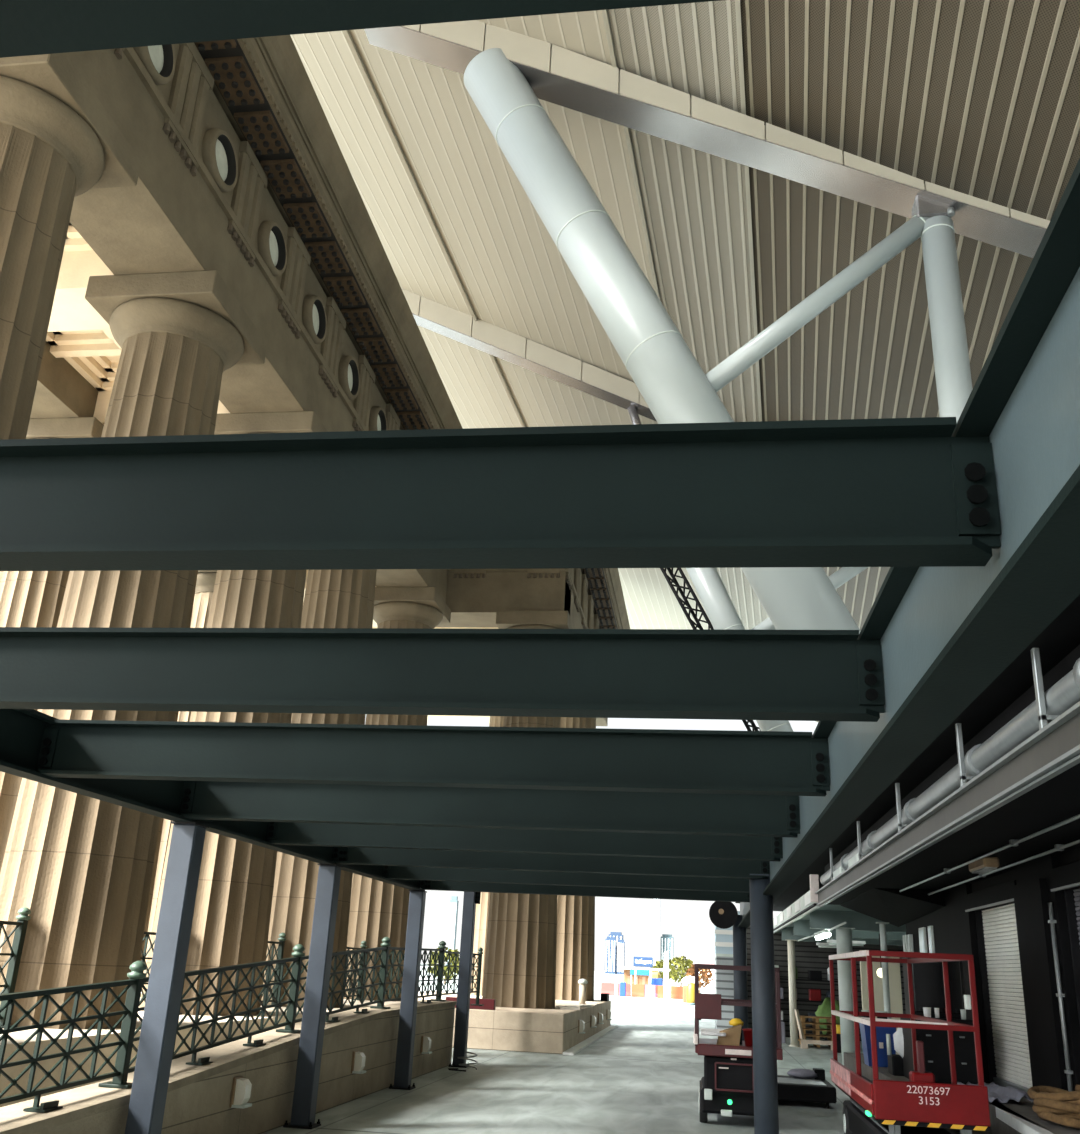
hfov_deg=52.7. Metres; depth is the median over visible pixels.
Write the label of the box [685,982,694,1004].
tank
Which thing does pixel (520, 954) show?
fluted column
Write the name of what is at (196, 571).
fluted column
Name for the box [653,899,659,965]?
tower
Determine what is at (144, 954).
lattice railing
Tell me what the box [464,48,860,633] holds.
tube
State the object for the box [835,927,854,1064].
column
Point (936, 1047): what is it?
road case
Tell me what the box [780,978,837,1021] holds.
storage rack
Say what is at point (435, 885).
cross beam
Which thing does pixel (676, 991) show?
barrier
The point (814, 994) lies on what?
carton
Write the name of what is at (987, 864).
floodlight
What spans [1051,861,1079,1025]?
roller shutter
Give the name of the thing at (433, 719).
ceiling
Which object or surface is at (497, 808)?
cross beam
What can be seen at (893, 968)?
wall
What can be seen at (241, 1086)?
wall light
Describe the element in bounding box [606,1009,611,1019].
wall light
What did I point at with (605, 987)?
barrier
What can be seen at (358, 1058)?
wall light
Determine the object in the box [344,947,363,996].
lattice railing
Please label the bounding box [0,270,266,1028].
fluted column
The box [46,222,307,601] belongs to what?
ceiling
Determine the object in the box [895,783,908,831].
bracket
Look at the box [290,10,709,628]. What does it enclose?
soffit
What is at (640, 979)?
brick building
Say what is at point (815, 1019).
pallet
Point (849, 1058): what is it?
step
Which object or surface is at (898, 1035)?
bag
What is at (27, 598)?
fluted column
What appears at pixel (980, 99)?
soffit
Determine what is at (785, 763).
cross beam
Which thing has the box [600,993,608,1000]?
electrical box
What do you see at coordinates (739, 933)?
post
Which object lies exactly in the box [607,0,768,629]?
soffit
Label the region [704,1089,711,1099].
tail lamp
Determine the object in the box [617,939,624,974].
tower
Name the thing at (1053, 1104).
rope coil
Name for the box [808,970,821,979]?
carton
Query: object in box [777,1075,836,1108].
cart
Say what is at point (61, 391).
wall
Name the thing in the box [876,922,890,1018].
column
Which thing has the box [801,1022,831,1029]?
pallet
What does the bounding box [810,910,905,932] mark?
beam
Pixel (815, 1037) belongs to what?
pallet
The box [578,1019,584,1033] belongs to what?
wall light
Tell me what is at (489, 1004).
board
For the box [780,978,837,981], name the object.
shelf
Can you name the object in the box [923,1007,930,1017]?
cup
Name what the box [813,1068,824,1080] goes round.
clamp
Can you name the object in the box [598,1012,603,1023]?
wall light
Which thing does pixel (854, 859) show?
junction box
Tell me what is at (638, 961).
sign board
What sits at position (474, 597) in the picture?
entablature
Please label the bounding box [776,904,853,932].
canopy
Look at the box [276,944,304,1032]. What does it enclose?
railing post
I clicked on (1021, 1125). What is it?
trim
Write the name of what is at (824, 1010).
bush
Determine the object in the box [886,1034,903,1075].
stand
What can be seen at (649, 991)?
barrier
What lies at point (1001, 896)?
hood
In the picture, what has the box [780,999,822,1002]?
shelf
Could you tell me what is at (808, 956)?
wall
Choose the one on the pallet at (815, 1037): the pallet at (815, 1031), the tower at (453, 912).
the pallet at (815, 1031)
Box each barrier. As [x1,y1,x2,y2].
[601,982,613,995]
[617,983,630,996]
[631,984,644,996]
[644,985,657,997]
[655,985,663,997]
[671,986,682,998]
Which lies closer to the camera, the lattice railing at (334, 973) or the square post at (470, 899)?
the lattice railing at (334, 973)
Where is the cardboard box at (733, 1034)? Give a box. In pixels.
[716,1024,741,1045]
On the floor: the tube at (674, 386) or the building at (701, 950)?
the building at (701, 950)
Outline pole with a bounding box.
[664,952,668,998]
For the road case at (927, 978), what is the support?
on the road case at (936, 1047)
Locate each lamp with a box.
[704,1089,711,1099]
[877,934,881,977]
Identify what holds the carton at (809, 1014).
on the storage rack
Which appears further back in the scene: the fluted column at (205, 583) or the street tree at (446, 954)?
the street tree at (446, 954)
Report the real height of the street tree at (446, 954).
2.913 m
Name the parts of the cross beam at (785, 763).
connection plate, connection plate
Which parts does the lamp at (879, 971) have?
bulb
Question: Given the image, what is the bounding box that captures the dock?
[972,1064,1079,1133]
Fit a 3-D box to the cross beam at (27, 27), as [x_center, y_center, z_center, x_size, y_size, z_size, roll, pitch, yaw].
[-1.578,-0.816,1.466,5.036,0.353,0.155,0,-20,8]
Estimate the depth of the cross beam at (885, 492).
2.96 m
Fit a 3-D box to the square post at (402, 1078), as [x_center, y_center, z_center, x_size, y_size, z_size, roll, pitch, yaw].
[-1.906,6.133,16.282,0.360,3.005,0.320,0,-20,8]
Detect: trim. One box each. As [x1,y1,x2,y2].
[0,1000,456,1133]
[343,0,761,426]
[990,1102,1052,1133]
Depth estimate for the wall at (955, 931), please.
11.58 m
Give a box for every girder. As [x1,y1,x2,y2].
[0,709,424,890]
[735,158,1079,928]
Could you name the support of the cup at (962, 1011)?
on the road case at (936, 1047)
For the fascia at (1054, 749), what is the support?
attached to the canopy slab at (1056, 800)
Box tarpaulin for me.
[957,1082,1032,1102]
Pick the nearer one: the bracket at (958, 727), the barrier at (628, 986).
the bracket at (958, 727)
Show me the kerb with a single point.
(575, 1049)
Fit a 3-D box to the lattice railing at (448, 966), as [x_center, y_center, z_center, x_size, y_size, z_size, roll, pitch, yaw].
[-1.566,8.082,21.701,0.060,0.772,3.606,0,-20,8]
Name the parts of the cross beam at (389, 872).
connection plate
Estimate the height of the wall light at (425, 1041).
0.260 m
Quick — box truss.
[660,568,760,730]
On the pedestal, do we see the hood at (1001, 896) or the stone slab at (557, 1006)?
the stone slab at (557, 1006)
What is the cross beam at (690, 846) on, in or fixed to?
attached to the girder at (21, 730)
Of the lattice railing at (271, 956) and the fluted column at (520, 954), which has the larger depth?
the fluted column at (520, 954)
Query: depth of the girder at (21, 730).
8.28 m
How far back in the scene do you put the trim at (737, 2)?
21.60 m
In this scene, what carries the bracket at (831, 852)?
attached to the fascia at (1054, 749)
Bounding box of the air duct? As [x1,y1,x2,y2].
[841,888,944,926]
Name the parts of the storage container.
rail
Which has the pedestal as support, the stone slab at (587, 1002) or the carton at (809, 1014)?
the stone slab at (587, 1002)
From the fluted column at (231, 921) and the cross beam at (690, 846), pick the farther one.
the fluted column at (231, 921)
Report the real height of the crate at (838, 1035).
0.450 m
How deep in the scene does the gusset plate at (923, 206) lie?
16.34 m
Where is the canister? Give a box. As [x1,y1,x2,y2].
[827,967,829,980]
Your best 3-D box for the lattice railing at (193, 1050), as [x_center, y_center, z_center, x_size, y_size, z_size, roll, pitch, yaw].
[-3.108,4.409,10.940,0.170,0.975,3.808,0,-20,8]
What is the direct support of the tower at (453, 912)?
on the floor
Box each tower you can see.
[446,896,458,964]
[605,937,616,973]
[609,932,622,973]
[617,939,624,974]
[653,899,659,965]
[660,934,673,971]
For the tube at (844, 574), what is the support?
attached to the beam at (486, 337)
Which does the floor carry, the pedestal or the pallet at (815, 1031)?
the pedestal
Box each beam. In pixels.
[0,0,721,57]
[0,417,1000,570]
[0,627,884,721]
[37,719,829,795]
[180,781,799,837]
[266,822,782,861]
[331,847,769,878]
[364,20,1049,257]
[382,866,749,892]
[402,289,656,421]
[419,880,749,902]
[781,927,902,945]
[793,920,905,939]
[801,1039,832,1044]
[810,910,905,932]
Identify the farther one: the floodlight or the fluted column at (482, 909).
the fluted column at (482, 909)
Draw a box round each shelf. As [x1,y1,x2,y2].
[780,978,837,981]
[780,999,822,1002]
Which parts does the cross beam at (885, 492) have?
connection plate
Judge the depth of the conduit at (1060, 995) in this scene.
10.85 m
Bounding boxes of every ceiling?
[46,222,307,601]
[303,602,498,723]
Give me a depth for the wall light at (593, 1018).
29.08 m
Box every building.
[620,967,670,984]
[685,936,714,991]
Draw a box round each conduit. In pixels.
[899,814,1079,891]
[928,839,1079,894]
[1048,903,1072,1090]
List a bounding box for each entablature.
[67,35,462,601]
[436,568,570,626]
[564,568,629,725]
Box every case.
[836,1025,840,1033]
[900,1017,977,1084]
[902,957,966,1018]
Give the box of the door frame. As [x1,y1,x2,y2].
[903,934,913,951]
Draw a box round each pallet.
[797,1027,831,1035]
[798,1039,829,1046]
[799,1034,831,1040]
[800,1015,836,1023]
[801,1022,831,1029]
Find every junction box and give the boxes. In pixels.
[833,866,844,878]
[848,853,862,867]
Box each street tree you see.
[427,947,459,984]
[651,960,672,985]
[669,956,693,985]
[685,963,712,992]
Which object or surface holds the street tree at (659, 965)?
on the floor
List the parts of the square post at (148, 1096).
cap plate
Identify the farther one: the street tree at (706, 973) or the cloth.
the street tree at (706, 973)
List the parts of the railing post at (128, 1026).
plate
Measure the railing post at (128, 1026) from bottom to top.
0.975 m
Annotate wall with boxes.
[30,341,97,418]
[34,1006,454,1133]
[746,926,905,1040]
[859,950,902,1054]
[905,847,1079,1090]
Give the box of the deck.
[773,594,1079,910]
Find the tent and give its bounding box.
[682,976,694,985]
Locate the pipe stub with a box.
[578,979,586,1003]
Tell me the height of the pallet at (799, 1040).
0.133 m
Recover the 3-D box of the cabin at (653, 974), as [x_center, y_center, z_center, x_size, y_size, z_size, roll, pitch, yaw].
[8.702,31.500,82.324,0.800,1.750,1.000,0,-20,8]
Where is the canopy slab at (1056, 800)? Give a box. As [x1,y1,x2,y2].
[825,645,1079,904]
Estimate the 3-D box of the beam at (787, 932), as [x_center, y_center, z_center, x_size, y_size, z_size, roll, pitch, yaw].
[8.989,10.438,30.763,4.250,0.370,0.180,0,-20,8]
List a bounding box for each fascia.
[773,890,819,932]
[815,701,1079,906]
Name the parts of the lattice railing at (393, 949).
rail, rail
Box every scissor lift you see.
[693,964,782,1122]
[829,950,990,1133]
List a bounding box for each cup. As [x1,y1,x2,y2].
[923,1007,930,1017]
[934,1008,938,1017]
[960,1009,965,1019]
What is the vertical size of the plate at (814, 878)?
0.500 m
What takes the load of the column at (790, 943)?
on the floor
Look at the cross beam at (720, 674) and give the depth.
4.78 m
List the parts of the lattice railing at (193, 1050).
rail, rail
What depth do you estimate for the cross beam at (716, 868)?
12.40 m
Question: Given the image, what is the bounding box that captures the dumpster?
[651,978,662,984]
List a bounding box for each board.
[445,997,495,1009]
[634,957,652,984]
[701,1028,725,1036]
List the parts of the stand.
handle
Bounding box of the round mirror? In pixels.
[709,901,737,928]
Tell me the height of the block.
0.120 m
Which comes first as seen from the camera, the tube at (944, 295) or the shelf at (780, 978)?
the tube at (944, 295)
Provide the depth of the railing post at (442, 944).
19.93 m
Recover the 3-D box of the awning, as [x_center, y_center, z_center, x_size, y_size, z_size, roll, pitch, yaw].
[7.779,32.108,84.282,1.600,1.870,0.800,0,-20,8]
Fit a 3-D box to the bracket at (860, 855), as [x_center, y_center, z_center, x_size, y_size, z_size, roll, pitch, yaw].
[4.460,3.700,14.768,0.300,0.560,0.060,0,-20,8]
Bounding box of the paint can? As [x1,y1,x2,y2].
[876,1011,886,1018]
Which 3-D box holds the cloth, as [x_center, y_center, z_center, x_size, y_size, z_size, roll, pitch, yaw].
[4.116,7.913,17.017,0.507,0.151,0.399,0,-20,8]
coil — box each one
[448,1051,477,1071]
[1027,1084,1079,1128]
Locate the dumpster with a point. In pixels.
(654, 981)
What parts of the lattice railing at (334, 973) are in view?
rail, rail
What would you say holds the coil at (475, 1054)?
on the floor
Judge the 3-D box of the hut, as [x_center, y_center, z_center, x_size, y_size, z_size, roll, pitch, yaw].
[6.445,12.641,37.496,0.900,1.370,3.880,0,-20,8]
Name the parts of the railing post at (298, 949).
plate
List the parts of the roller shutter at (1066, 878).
guide rail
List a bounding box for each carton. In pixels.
[780,988,783,998]
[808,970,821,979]
[808,989,820,1000]
[808,1013,815,1021]
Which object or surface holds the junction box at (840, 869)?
on the canopy slab at (1056, 800)
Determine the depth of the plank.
29.66 m
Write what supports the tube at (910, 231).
attached to the tube at (674, 386)
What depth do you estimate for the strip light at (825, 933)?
23.73 m
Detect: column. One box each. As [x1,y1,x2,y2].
[0,53,140,439]
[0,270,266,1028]
[0,417,103,871]
[139,411,327,1015]
[140,570,197,960]
[143,570,216,972]
[261,569,376,1007]
[344,587,450,1000]
[470,716,503,995]
[482,611,573,1008]
[555,717,595,1000]
[786,939,799,1046]
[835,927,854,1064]
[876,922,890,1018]
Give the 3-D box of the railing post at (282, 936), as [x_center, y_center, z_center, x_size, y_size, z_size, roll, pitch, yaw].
[-4.743,7.295,19.773,0.260,1.265,0.200,0,-20,8]
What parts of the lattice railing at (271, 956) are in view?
rail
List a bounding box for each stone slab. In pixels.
[556,1005,579,1009]
[565,1004,591,1007]
[585,1001,596,1004]
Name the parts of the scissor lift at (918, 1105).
guard post, rail, rail, toe board rail, guard post, scissor arm, rail, scissor arm, guard post, rail, cross rail, guard post, rail, control stem, rail, rail, rail, guard post, scissor arm, guard post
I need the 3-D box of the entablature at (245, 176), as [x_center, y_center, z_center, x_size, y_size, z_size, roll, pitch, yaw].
[-5.724,-8.167,10.043,2.200,3.900,43.600,0,-20,8]
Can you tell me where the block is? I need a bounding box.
[801,1044,832,1049]
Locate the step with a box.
[843,1052,908,1080]
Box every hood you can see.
[965,880,1015,911]
[1051,861,1079,891]
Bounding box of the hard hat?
[729,1018,743,1025]
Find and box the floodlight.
[969,857,999,873]
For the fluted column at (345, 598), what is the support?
on the terrace
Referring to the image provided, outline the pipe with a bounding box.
[820,658,1079,884]
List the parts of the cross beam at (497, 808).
connection plate, connection plate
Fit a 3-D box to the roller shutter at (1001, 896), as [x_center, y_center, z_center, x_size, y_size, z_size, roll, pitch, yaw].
[5.686,5.089,13.259,0.290,2.380,2.500,0,-20,8]
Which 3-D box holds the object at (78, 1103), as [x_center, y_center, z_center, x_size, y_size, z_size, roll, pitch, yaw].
[-3.477,4.136,8.780,0.530,0.695,24.200,0,-20,8]
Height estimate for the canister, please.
0.386 m
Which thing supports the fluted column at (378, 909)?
on the terrace
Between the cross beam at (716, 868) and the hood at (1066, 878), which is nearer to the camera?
the hood at (1066, 878)
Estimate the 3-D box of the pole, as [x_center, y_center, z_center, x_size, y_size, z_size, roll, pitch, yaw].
[8.964,28.947,77.311,0.400,3.120,0.390,0,-20,8]
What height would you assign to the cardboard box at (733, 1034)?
0.260 m
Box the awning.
[630,969,649,991]
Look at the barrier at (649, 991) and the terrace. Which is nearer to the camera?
the terrace
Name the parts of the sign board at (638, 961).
panel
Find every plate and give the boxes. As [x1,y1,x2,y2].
[810,874,818,902]
[911,195,954,217]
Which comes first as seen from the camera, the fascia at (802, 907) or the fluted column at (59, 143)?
the fluted column at (59, 143)
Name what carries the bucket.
on the scissor lift at (726, 1088)
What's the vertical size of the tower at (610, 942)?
15.200 m
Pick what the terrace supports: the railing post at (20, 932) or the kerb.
the railing post at (20, 932)
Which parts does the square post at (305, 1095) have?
plate, cap plate, splice plate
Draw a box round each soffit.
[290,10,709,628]
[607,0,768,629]
[740,0,1079,721]
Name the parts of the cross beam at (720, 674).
connection plate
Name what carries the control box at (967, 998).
attached to the scissor lift at (918, 1105)
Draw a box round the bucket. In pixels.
[742,1028,752,1046]
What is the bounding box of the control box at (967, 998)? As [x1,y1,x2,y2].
[964,995,971,1009]
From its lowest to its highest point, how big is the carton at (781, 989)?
0.321 m
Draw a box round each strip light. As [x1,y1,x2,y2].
[798,922,845,940]
[816,937,836,947]
[827,940,865,945]
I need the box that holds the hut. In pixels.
[714,911,739,953]
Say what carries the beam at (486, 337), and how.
attached to the soffit at (514, 277)
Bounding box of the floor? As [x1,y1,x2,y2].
[262,964,862,1133]
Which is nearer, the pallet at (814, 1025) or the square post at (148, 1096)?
the square post at (148, 1096)
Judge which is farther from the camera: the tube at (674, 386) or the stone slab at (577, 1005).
the stone slab at (577, 1005)
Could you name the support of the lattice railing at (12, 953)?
attached to the railing post at (20, 932)
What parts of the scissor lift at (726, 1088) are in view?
guard post, panel, rail, licence plate, motor, red panel trim, rail, rail, rail, guard post, guard post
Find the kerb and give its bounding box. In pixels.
[563,1025,617,1054]
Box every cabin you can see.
[651,972,660,977]
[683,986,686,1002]
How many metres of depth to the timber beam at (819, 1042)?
29.22 m
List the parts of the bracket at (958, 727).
arm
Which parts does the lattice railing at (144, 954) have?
rail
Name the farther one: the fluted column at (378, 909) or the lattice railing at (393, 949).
the fluted column at (378, 909)
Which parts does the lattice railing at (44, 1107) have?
rail, rail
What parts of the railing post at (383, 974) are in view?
plate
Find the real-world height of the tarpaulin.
0.141 m
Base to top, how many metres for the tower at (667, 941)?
23.500 m
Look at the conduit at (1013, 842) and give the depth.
10.48 m
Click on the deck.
(1061, 637)
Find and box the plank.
[794,1009,804,1039]
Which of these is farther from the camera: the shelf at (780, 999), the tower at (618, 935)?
the tower at (618, 935)
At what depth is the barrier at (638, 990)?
78.03 m
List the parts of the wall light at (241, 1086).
plate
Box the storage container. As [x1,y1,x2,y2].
[714,953,733,1029]
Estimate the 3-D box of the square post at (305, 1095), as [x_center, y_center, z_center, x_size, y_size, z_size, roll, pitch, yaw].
[-2.492,4.661,12.339,0.360,3.005,0.320,0,-20,8]
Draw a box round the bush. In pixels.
[815,997,839,1034]
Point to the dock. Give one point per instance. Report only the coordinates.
(1024, 1106)
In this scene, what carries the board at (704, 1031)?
on the scissor lift at (726, 1088)
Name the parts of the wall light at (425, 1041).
plate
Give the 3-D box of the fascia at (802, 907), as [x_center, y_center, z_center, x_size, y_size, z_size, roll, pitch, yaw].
[6.331,9.004,28.029,0.100,0.400,16.000,0,-20,8]
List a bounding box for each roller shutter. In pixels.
[965,880,1032,1092]
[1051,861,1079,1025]
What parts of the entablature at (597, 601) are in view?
architrave, cornice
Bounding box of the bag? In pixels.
[893,1028,903,1057]
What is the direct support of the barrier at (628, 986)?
on the floor
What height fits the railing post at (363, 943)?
1.265 m
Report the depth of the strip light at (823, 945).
28.72 m
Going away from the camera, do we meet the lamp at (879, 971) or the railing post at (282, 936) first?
the railing post at (282, 936)
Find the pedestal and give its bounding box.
[418,991,610,1053]
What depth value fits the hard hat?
14.43 m
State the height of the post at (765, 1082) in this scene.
2.820 m
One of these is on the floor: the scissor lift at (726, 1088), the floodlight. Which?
the scissor lift at (726, 1088)
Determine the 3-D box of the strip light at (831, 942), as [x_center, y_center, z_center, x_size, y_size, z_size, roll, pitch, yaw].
[7.407,8.873,26.409,0.900,0.570,0.160,0,-20,8]
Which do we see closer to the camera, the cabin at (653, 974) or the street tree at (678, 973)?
the cabin at (653, 974)
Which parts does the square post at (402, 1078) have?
plate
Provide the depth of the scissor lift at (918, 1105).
10.29 m
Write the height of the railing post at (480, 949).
1.175 m
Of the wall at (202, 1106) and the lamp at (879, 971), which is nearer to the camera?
the wall at (202, 1106)
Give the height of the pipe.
0.256 m
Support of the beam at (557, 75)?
attached to the soffit at (514, 277)
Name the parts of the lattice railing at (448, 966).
rail, rail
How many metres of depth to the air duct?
17.36 m
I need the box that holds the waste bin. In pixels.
[859,1023,895,1066]
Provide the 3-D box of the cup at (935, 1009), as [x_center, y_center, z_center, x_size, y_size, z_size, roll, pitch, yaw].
[5.058,5.682,13.885,0.060,0.120,0.060,0,-20,8]
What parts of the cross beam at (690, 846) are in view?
connection plate, connection plate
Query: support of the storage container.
on the floor
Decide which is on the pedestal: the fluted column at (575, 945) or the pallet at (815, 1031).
the fluted column at (575, 945)
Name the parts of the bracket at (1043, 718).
arm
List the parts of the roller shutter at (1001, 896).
guide rail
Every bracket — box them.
[830,848,832,879]
[857,821,866,859]
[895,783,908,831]
[955,723,974,786]
[1030,648,1059,729]
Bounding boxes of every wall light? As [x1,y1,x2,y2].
[229,1076,251,1108]
[351,1050,365,1073]
[420,1035,431,1053]
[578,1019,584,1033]
[590,1015,596,1027]
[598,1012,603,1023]
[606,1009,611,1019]
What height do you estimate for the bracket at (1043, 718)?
0.560 m
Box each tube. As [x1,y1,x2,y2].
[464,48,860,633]
[627,406,793,731]
[705,215,929,391]
[751,567,867,629]
[921,215,972,421]
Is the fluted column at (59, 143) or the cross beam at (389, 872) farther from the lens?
the cross beam at (389, 872)
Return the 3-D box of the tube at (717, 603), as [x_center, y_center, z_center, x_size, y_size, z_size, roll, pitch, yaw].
[4.405,0.951,25.934,4.828,10.793,0.672,0,-20,8]
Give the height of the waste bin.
0.790 m
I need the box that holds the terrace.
[0,992,400,1106]
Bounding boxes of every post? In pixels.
[0,907,30,1027]
[98,961,146,1088]
[125,820,212,1133]
[267,933,285,1006]
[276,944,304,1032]
[283,847,348,1128]
[354,941,366,999]
[370,937,390,1008]
[389,880,430,1089]
[430,941,446,1000]
[448,891,480,1067]
[470,947,483,1005]
[733,915,747,1040]
[749,874,778,1133]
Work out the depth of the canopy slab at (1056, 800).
10.14 m
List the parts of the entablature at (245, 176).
cornice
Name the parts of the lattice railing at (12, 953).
rail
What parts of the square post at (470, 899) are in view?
splice plate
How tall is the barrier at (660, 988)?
0.850 m
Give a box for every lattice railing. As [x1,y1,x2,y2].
[0,921,21,1018]
[0,979,135,1112]
[128,957,298,1072]
[140,932,155,1001]
[261,941,281,1001]
[295,947,386,1022]
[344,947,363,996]
[384,947,442,1003]
[442,951,480,994]
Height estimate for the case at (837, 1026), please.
0.210 m
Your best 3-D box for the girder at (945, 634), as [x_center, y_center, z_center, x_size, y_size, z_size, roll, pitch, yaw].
[2.306,2.728,10.386,0.190,0.528,24.200,0,-20,8]
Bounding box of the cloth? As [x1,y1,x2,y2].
[787,1069,817,1078]
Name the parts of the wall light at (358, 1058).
plate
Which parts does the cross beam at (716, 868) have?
connection plate, connection plate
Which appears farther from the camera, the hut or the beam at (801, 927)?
the hut

